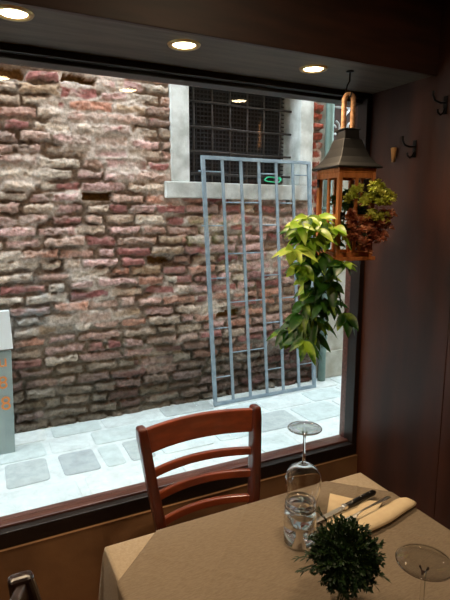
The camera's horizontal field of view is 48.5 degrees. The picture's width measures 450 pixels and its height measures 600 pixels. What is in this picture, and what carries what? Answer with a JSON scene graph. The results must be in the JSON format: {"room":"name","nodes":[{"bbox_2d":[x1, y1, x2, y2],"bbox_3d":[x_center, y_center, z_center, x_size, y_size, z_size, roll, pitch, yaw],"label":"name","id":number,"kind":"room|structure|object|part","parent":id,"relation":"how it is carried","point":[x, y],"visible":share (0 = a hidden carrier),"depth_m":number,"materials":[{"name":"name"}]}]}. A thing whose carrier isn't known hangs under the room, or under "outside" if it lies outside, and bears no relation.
{"room":"restaurant","nodes":[
{"label":"restaurant","id":0,"kind":"room"},
{"bbox_2d":[0,454,356,599],"bbox_3d":[-1.253,1.091,1.530,4.140,0.435,0.110,-5,11,-26],"label":"wall","id":1,"kind":"structure","parent":0,"point":[66,567],"depth_m":1.82,"materials":[{"name":"paint"}]},
{"bbox_2d":[0,454,356,552],"bbox_3d":[-1.230,0.885,1.448,4.140,0.004,0.010,-5,11,-26],"label":"trim","id":2,"kind":"structure","parent":1,"relation":"attached to","point":[210,494],"depth_m":1.89,"materials":[{"name":"paint"}]},
{"bbox_2d":[0,42,371,549],"bbox_3d":[-1.257,0.082,1.366,4.139,1.620,0.112,-5,11,-26],"label":"window","id":3,"kind":"structure","parent":1,"relation":"in","point":[26,526],"depth_m":1.90,"materials":[{"name":"brown wood"}]},
{"bbox_3d":[-1.264,0.823,1.506,4.139,0.033,0.082,-5,11,-26],"label":"sill","id":4,"kind":"part","parent":3,"relation":"part of","materials":[{"name":"brown wood"}]},
{"bbox_2d":[345,70,353,97],"bbox_3d":[0.441,-0.762,1.770,0.028,0.089,0.031,2,10,11],"label":"ceiling hook","id":5,"kind":"object","parent":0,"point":[347,71],"visible":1,"depth_m":1.76,"materials":[{"name":"black metal"}]},
{"bbox_2d":[312,92,382,260],"bbox_3d":[0.441,-0.446,1.822,0.183,0.593,0.184,-3,10,-19],"label":"hanging lantern","id":6,"kind":"object","parent":5,"relation":"hanging from","point":[347,158],"visible":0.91,"depth_m":1.77,"materials":[{"name":"brown wood"}]},
{"bbox_2d":[266,213,358,366],"bbox_3d":[0.329,-0.049,1.782,0.414,0.517,0.283,-5,11,-26],"label":"trailing plant","id":7,"kind":"object","parent":6,"relation":"hanging from","point":[303,333],"visible":1,"depth_m":1.75,"materials":[{"name":"green plant"}]},
{"bbox_3d":[0.323,-0.084,1.782,0.284,0.428,0.159,-5,11,-26],"label":"stem","id":8,"kind":"part","parent":7,"relation":"part of","materials":[{"name":"green plant"}]},
{"bbox_3d":[0.354,-0.320,1.885,0.016,0.295,0.016,-3,10,-19],"label":"corner post","id":9,"kind":"part","parent":6,"relation":"part of","materials":[{"name":"brown wood"}]},
{"bbox_3d":[0.375,-0.309,1.822,0.008,0.295,0.120,-3,10,-19],"label":"frame","id":10,"kind":"part","parent":6,"relation":"part of","materials":[{"name":"brown wood"}]},
{"bbox_3d":[0.417,-0.324,1.909,0.120,0.295,0.008,-3,10,-19],"label":"frame","id":11,"kind":"part","parent":6,"relation":"part of","materials":[{"name":"brown wood"}]},
{"bbox_3d":[0.399,-0.299,1.759,0.016,0.295,0.016,-3,10,-19],"label":"corner post","id":12,"kind":"part","parent":6,"relation":"part of","materials":[{"name":"brown wood"}]},
{"bbox_2d":[326,188,367,233],"bbox_3d":[0.450,-0.328,1.850,0.148,0.170,0.113,-5,11,-26],"label":"plant","id":13,"kind":"object","parent":6,"relation":"in","point":[345,206],"visible":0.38,"depth_m":1.83,"materials":[{"name":"green plant"}]},
{"bbox_3d":[0.440,-0.669,1.784,0.050,0.140,0.019,2,10,13],"label":"rope handle","id":14,"kind":"part","parent":6,"relation":"part of","materials":[{"name":"beige fabric"}]},
{"bbox_3d":[0.482,-0.328,1.930,0.016,0.295,0.016,-3,10,-19],"label":"corner post","id":15,"kind":"part","parent":6,"relation":"part of","materials":[{"name":"brown wood"}]},
{"bbox_3d":[0.463,-0.302,1.781,0.120,0.295,0.008,-3,10,-19],"label":"door","id":16,"kind":"part","parent":6,"relation":"part of","materials":[{"name":"brown wood"}]},
{"bbox_3d":[0.505,-0.317,1.867,0.008,0.295,0.120,-3,10,-19],"label":"frame","id":17,"kind":"part","parent":6,"relation":"part of","materials":[{"name":"brown wood"}]},
{"bbox_2d":[341,208,397,253],"bbox_3d":[0.514,-0.249,1.793,0.227,0.162,0.117,-1,10,-5],"label":"plant","id":18,"kind":"object","parent":6,"relation":"in","point":[376,233],"visible":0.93,"depth_m":1.77,"materials":[{"name":"red plant"}]},
{"bbox_2d":[342,178,397,222],"bbox_3d":[0.515,-0.350,1.769,0.202,0.162,0.120,0,10,1],"label":"plant","id":19,"kind":"object","parent":6,"relation":"in","point":[375,189],"visible":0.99,"depth_m":1.75,"materials":[{"name":"green plant"}]},
{"bbox_3d":[0.527,-0.306,1.804,0.016,0.295,0.016,-3,10,-19],"label":"corner post","id":20,"kind":"part","parent":6,"relation":"part of","materials":[{"name":"brown wood"}]},
{"bbox_2d":[356,0,449,529],"bbox_3d":[1.601,0.188,0.388,0.100,2.600,4.400,-5,11,-26],"label":"wall","id":21,"kind":"structure","parent":0,"point":[403,435],"depth_m":1.99,"materials":[{"name":"red wood"}]},
{"bbox_2d":[0,5,33,21],"bbox_3d":[-0.531,-0.717,1.253,0.100,0.006,0.100,-5,11,-26],"label":"recessed light","id":22,"kind":"object","parent":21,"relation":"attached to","point":[7,12],"visible":1,"depth_m":1.25,"materials":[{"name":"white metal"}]},
{"bbox_2d":[167,39,200,50],"bbox_3d":[-0.122,-0.757,1.487,0.100,0.006,0.100,-5,11,-26],"label":"recessed light","id":23,"kind":"object","parent":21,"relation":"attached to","point":[177,44],"visible":1,"depth_m":1.48,"materials":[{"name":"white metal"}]},
{"bbox_2d":[0,2,429,93],"bbox_3d":[-1.185,-0.717,1.084,4.140,0.050,0.415,-5,11,-26],"label":"soffit","id":24,"kind":"structure","parent":21,"relation":"attached to","point":[48,29],"depth_m":1.56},
{"bbox_2d":[0,0,441,76],"bbox_3d":[-1.089,-0.958,0.848,4.140,0.615,0.015,-5,11,-26],"label":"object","id":25,"kind":"structure","parent":21,"relation":"attached to","point":[401,35],"depth_m":1.54,"materials":[{"name":"brown wood"}]},
{"bbox_2d":[299,64,327,73],"bbox_3d":[0.306,-0.798,1.731,0.100,0.006,0.100,-5,11,-26],"label":"recessed light","id":26,"kind":"object","parent":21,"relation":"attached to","point":[313,68],"visible":1,"depth_m":1.72,"materials":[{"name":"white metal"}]},
{"bbox_2d":[391,147,396,161],"bbox_3d":[0.674,-0.581,2.002,0.024,0.056,0.023,-5,11,-26],"label":"peg","id":27,"kind":"object","parent":21,"relation":"attached to","point":[393,149],"visible":1,"depth_m":1.99,"materials":[{"name":"brown wood"}]},
{"bbox_2d":[402,136,416,158],"bbox_3d":[0.697,-0.579,1.903,0.070,0.080,0.018,-5,11,-26],"label":"coat hook","id":28,"kind":"object","parent":21,"relation":"attached to","point":[414,146],"visible":1,"depth_m":1.91,"materials":[{"name":"black metal"}]},
{"bbox_3d":[0.727,-0.580,1.918,0.004,0.064,0.018,-5,11,-26],"label":"plate","id":29,"kind":"part","parent":28,"relation":"part of","materials":[{"name":"black metal"}]},
{"bbox_2d":[432,91,447,115],"bbox_3d":[0.755,-0.693,1.766,0.070,0.080,0.018,-5,11,-26],"label":"coat hook","id":30,"kind":"object","parent":21,"relation":"attached to","point":[445,100],"visible":1,"depth_m":1.77,"materials":[{"name":"black metal"}]},
{"bbox_3d":[0.784,-0.693,1.781,0.004,0.064,0.018,-5,11,-26],"label":"plate","id":31,"kind":"part","parent":30,"relation":"part of","materials":[{"name":"black metal"}]},
{"bbox_3d":[-0.274,1.660,-0.366,4.140,0.050,4.300,-5,11,-26],"label":"floor","id":32,"kind":"structure","parent":0,"visible":0},
{"bbox_2d":[7,570,41,599],"bbox_3d":[-0.109,0.968,0.916,0.504,0.885,0.448,-5,11,-26],"label":"dining chair","id":33,"kind":"object","parent":32,"relation":"on","point":[22,585],"visible":1,"depth_m":0.93,"materials":[{"name":"brown wood"}]},
{"bbox_3d":[-0.304,0.597,0.755,0.070,0.080,0.394,-5,11,-26],"label":"rail","id":34,"kind":"part","parent":33,"relation":"part of","materials":[{"name":"brown wood"}]},
{"bbox_2d":[136,404,261,531],"bbox_3d":[0.011,0.855,1.578,0.448,0.885,0.504,-5,11,-26],"label":"dining chair","id":35,"kind":"object","parent":32,"relation":"on","point":[156,437],"visible":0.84,"depth_m":1.72,"materials":[{"name":"brown wood"}]},
{"bbox_3d":[-0.224,0.843,1.647,0.137,0.885,0.062,5,11,28],"label":"post","id":36,"kind":"part","parent":35,"relation":"part of","materials":[{"name":"brown wood"}]},
{"bbox_3d":[-0.086,0.435,1.704,0.394,0.080,0.070,-5,11,-26],"label":"rail","id":37,"kind":"part","parent":35,"relation":"part of","materials":[{"name":"brown wood"}]},
{"bbox_3d":[0.096,0.817,1.805,0.062,0.885,0.137,1,10,8],"label":"post","id":38,"kind":"part","parent":35,"relation":"part of","materials":[{"name":"brown wood"}]},
{"bbox_3d":[0.245,1.004,1.116,0.792,0.746,0.782,-5,11,-26],"label":"dining table","id":39,"kind":"object","parent":32,"relation":"on","visible":0},
{"bbox_2d":[98,473,387,599],"bbox_3d":[0.242,0.786,1.080,0.872,0.309,0.862,-5,11,-26],"label":"tablecloth","id":40,"kind":"object","parent":39,"relation":"on","point":[117,558],"visible":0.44,"depth_m":1.22,"materials":[{"name":"fabric"}]},
{"bbox_2d":[117,481,449,599],"bbox_3d":[0.244,0.764,1.076,0.848,0.273,0.839,-4,11,-23],"label":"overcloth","id":41,"kind":"object","parent":40,"relation":"on","point":[238,553],"visible":0.64,"depth_m":1.18,"materials":[{"name":"brown fabric"}]},
{"bbox_2d":[283,491,315,550],"bbox_3d":[0.185,0.543,1.234,0.080,0.112,0.080,-5,11,-26],"label":"tumbler","id":42,"kind":"object","parent":41,"relation":"on","point":[300,507],"visible":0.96,"depth_m":1.21,"materials":[{"name":"clear glass"}]},
{"bbox_2d":[285,421,321,503],"bbox_3d":[0.216,0.459,1.372,0.099,0.232,0.099,-1,10,-8],"label":"wine glass","id":43,"kind":"object","parent":41,"relation":"on","point":[303,476],"visible":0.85,"depth_m":1.35,"materials":[{"name":"clear glass"}]},
{"bbox_2d":[285,461,321,503],"bbox_3d":[0.216,0.510,1.380,0.099,0.129,0.099,-5,11,-26],"label":"bowl","id":44,"kind":"object","parent":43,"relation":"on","point":[302,476],"depth_m":1.34,"materials":[{"name":"clear glass"}]},
{"bbox_3d":[0.216,0.402,1.362,0.016,0.091,0.016,-5,11,-26],"label":"stem","id":45,"kind":"part","parent":43,"relation":"part of","materials":[{"name":"clear glass"}]},
{"bbox_2d":[291,506,390,599],"bbox_3d":[0.232,0.533,1.021,0.183,0.205,0.158,-5,11,-26],"label":"potted plant","id":46,"kind":"object","parent":41,"relation":"on","point":[347,565],"visible":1,"depth_m":1.00,"materials":[{"name":"green plant"}]},
{"bbox_2d":[327,493,416,541],"bbox_3d":[0.366,0.563,1.373,0.302,0.026,0.195,-7,12,-36],"label":"napkin","id":47,"kind":"object","parent":41,"relation":"on","point":[376,516],"visible":0.73,"depth_m":1.35,"materials":[{"name":"beige fabric"}]},
{"bbox_2d":[316,490,375,522],"bbox_3d":[0.321,0.564,1.362,0.264,0.017,0.019,-7,12,-34],"label":"table knife","id":48,"kind":"object","parent":47,"relation":"on","point":[370,493],"visible":0.97,"depth_m":1.37,"materials":[{"name":"silver metal"}]},
{"bbox_3d":[0.268,0.575,1.329,0.138,0.007,0.015,-6,11,-33],"label":"blade","id":49,"kind":"part","parent":48,"relation":"part of","materials":[{"name":"silver metal"}]},
{"bbox_3d":[0.381,0.557,1.404,0.118,0.016,0.019,-6,11,-33],"label":"handle","id":50,"kind":"part","parent":48,"relation":"part of","materials":[{"name":"black plastic"}]},
{"bbox_2d":[345,496,390,520],"bbox_3d":[0.367,0.553,1.315,0.230,0.013,0.025,-8,12,-38],"label":"fork","id":51,"kind":"object","parent":47,"relation":"on","point":[386,498],"visible":0.54,"depth_m":1.33,"materials":[{"name":"silver metal"}]},
{"bbox_3d":[0.400,0.549,1.341,0.146,0.011,0.013,-8,12,-38],"label":"handle","id":52,"kind":"part","parent":51,"relation":"part of","materials":[{"name":"silver metal"}]},
{"bbox_2d":[395,543,449,599],"bbox_3d":[0.332,0.548,0.850,0.099,0.232,0.099,-1,10,-8],"label":"wine glass","id":53,"kind":"object","parent":41,"relation":"on","point":[424,568],"visible":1,"depth_m":0.84,"materials":[{"name":"clear glass"}]},
{"bbox_3d":[0.332,0.490,0.841,0.016,0.091,0.016,-5,11,-26],"label":"stem","id":54,"kind":"part","parent":53,"relation":"part of","materials":[{"name":"clear glass"}]},
{"label":"outside","id":55,"kind":"structure","parent":0,"visible":0},
{"bbox_2d":[0,375,340,516],"bbox_3d":[-0.771,1.031,2.880,10.000,0.102,1.740,-5,11,-26],"label":"ground","id":56,"kind":"structure","parent":55,"point":[50,465],"depth_m":3.20,"materials":[{"name":"white stone"}]},
{"bbox_2d":[0,310,14,454],"bbox_3d":[-1.554,0.524,2.921,0.610,0.898,0.052,-5,11,-26],"label":"street sign","id":57,"kind":"object","parent":56,"relation":"on","point":[7,433],"visible":1,"depth_m":3.03,"materials":[{"name":"white"}]},
{"bbox_2d":[199,155,315,405],"bbox_3d":[0.290,-0.146,3.923,1.025,1.871,0.124,-5,11,-26],"label":"metal grille","id":58,"kind":"object","parent":56,"relation":"on","point":[203,171],"visible":0.88,"depth_m":3.87,"materials":[{"name":"metal"}]},
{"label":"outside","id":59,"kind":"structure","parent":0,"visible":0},
{"bbox_2d":[0,63,323,432],"bbox_3d":[-1.467,-1.234,3.019,5.015,4.480,0.153,-5,11,-26],"label":"brick wall","id":60,"kind":"structure","parent":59,"point":[102,326],"depth_m":3.49,"materials":[{"name":"brown brick"}]},
{"bbox_2d":[164,84,313,200],"bbox_3d":[0.073,-1.337,3.904,1.275,1.092,0.375,-5,11,-26],"label":"window","id":61,"kind":"structure","parent":60,"relation":"in","point":[203,121],"depth_m":3.98,"materials":[{"name":"white stone"}]},
{"bbox_3d":[0.066,-0.858,3.982,1.260,0.120,0.375,-5,11,-26],"label":"stone sill","id":62,"kind":"part","parent":61,"relation":"part of","materials":[{"name":"white stone"}]},
{"bbox_2d":[264,176,281,182],"bbox_3d":[0.385,-0.961,3.998,0.172,0.055,0.080,-5,11,-26],"label":"cord","id":63,"kind":"object","parent":61,"relation":"on","point":[279,178],"visible":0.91,"depth_m":3.99,"materials":[{"name":"green plastic"}]},
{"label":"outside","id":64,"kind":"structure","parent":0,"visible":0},
{"bbox_2d":[313,102,347,377],"bbox_3d":[1.989,-1.596,4.911,2.880,4.400,0.430,-5,11,-26],"label":"wall","id":65,"kind":"structure","parent":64,"point":[333,359],"depth_m":4.50,"materials":[{"name":"paint"}]},
{"bbox_2d":[317,103,334,380],"bbox_3d":[0.848,-1.458,4.085,0.082,4.395,0.111,-5,11,-26],"label":"drainpipe","id":66,"kind":"object","parent":65,"relation":"attached to","point":[330,108],"visible":0.34,"depth_m":4.14,"materials":[{"name":"metal"}]},
{"bbox_2d":[333,104,350,140],"bbox_3d":[1.092,-1.492,4.390,0.560,0.670,0.020,-5,11,-26],"label":"window","id":67,"kind":"structure","parent":65,"relation":"in","point":[337,114],"depth_m":4.31,"materials":[{"name":"glass"}]},
{"bbox_2d":[334,106,350,134],"bbox_3d":[1.134,-1.475,4.261,0.600,0.660,0.026,-5,11,-26],"label":"sign","id":68,"kind":"object","parent":65,"relation":"in","point":[339,107],"visible":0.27,"depth_m":4.17,"materials":[{"name":"silver metal"}]}
]}

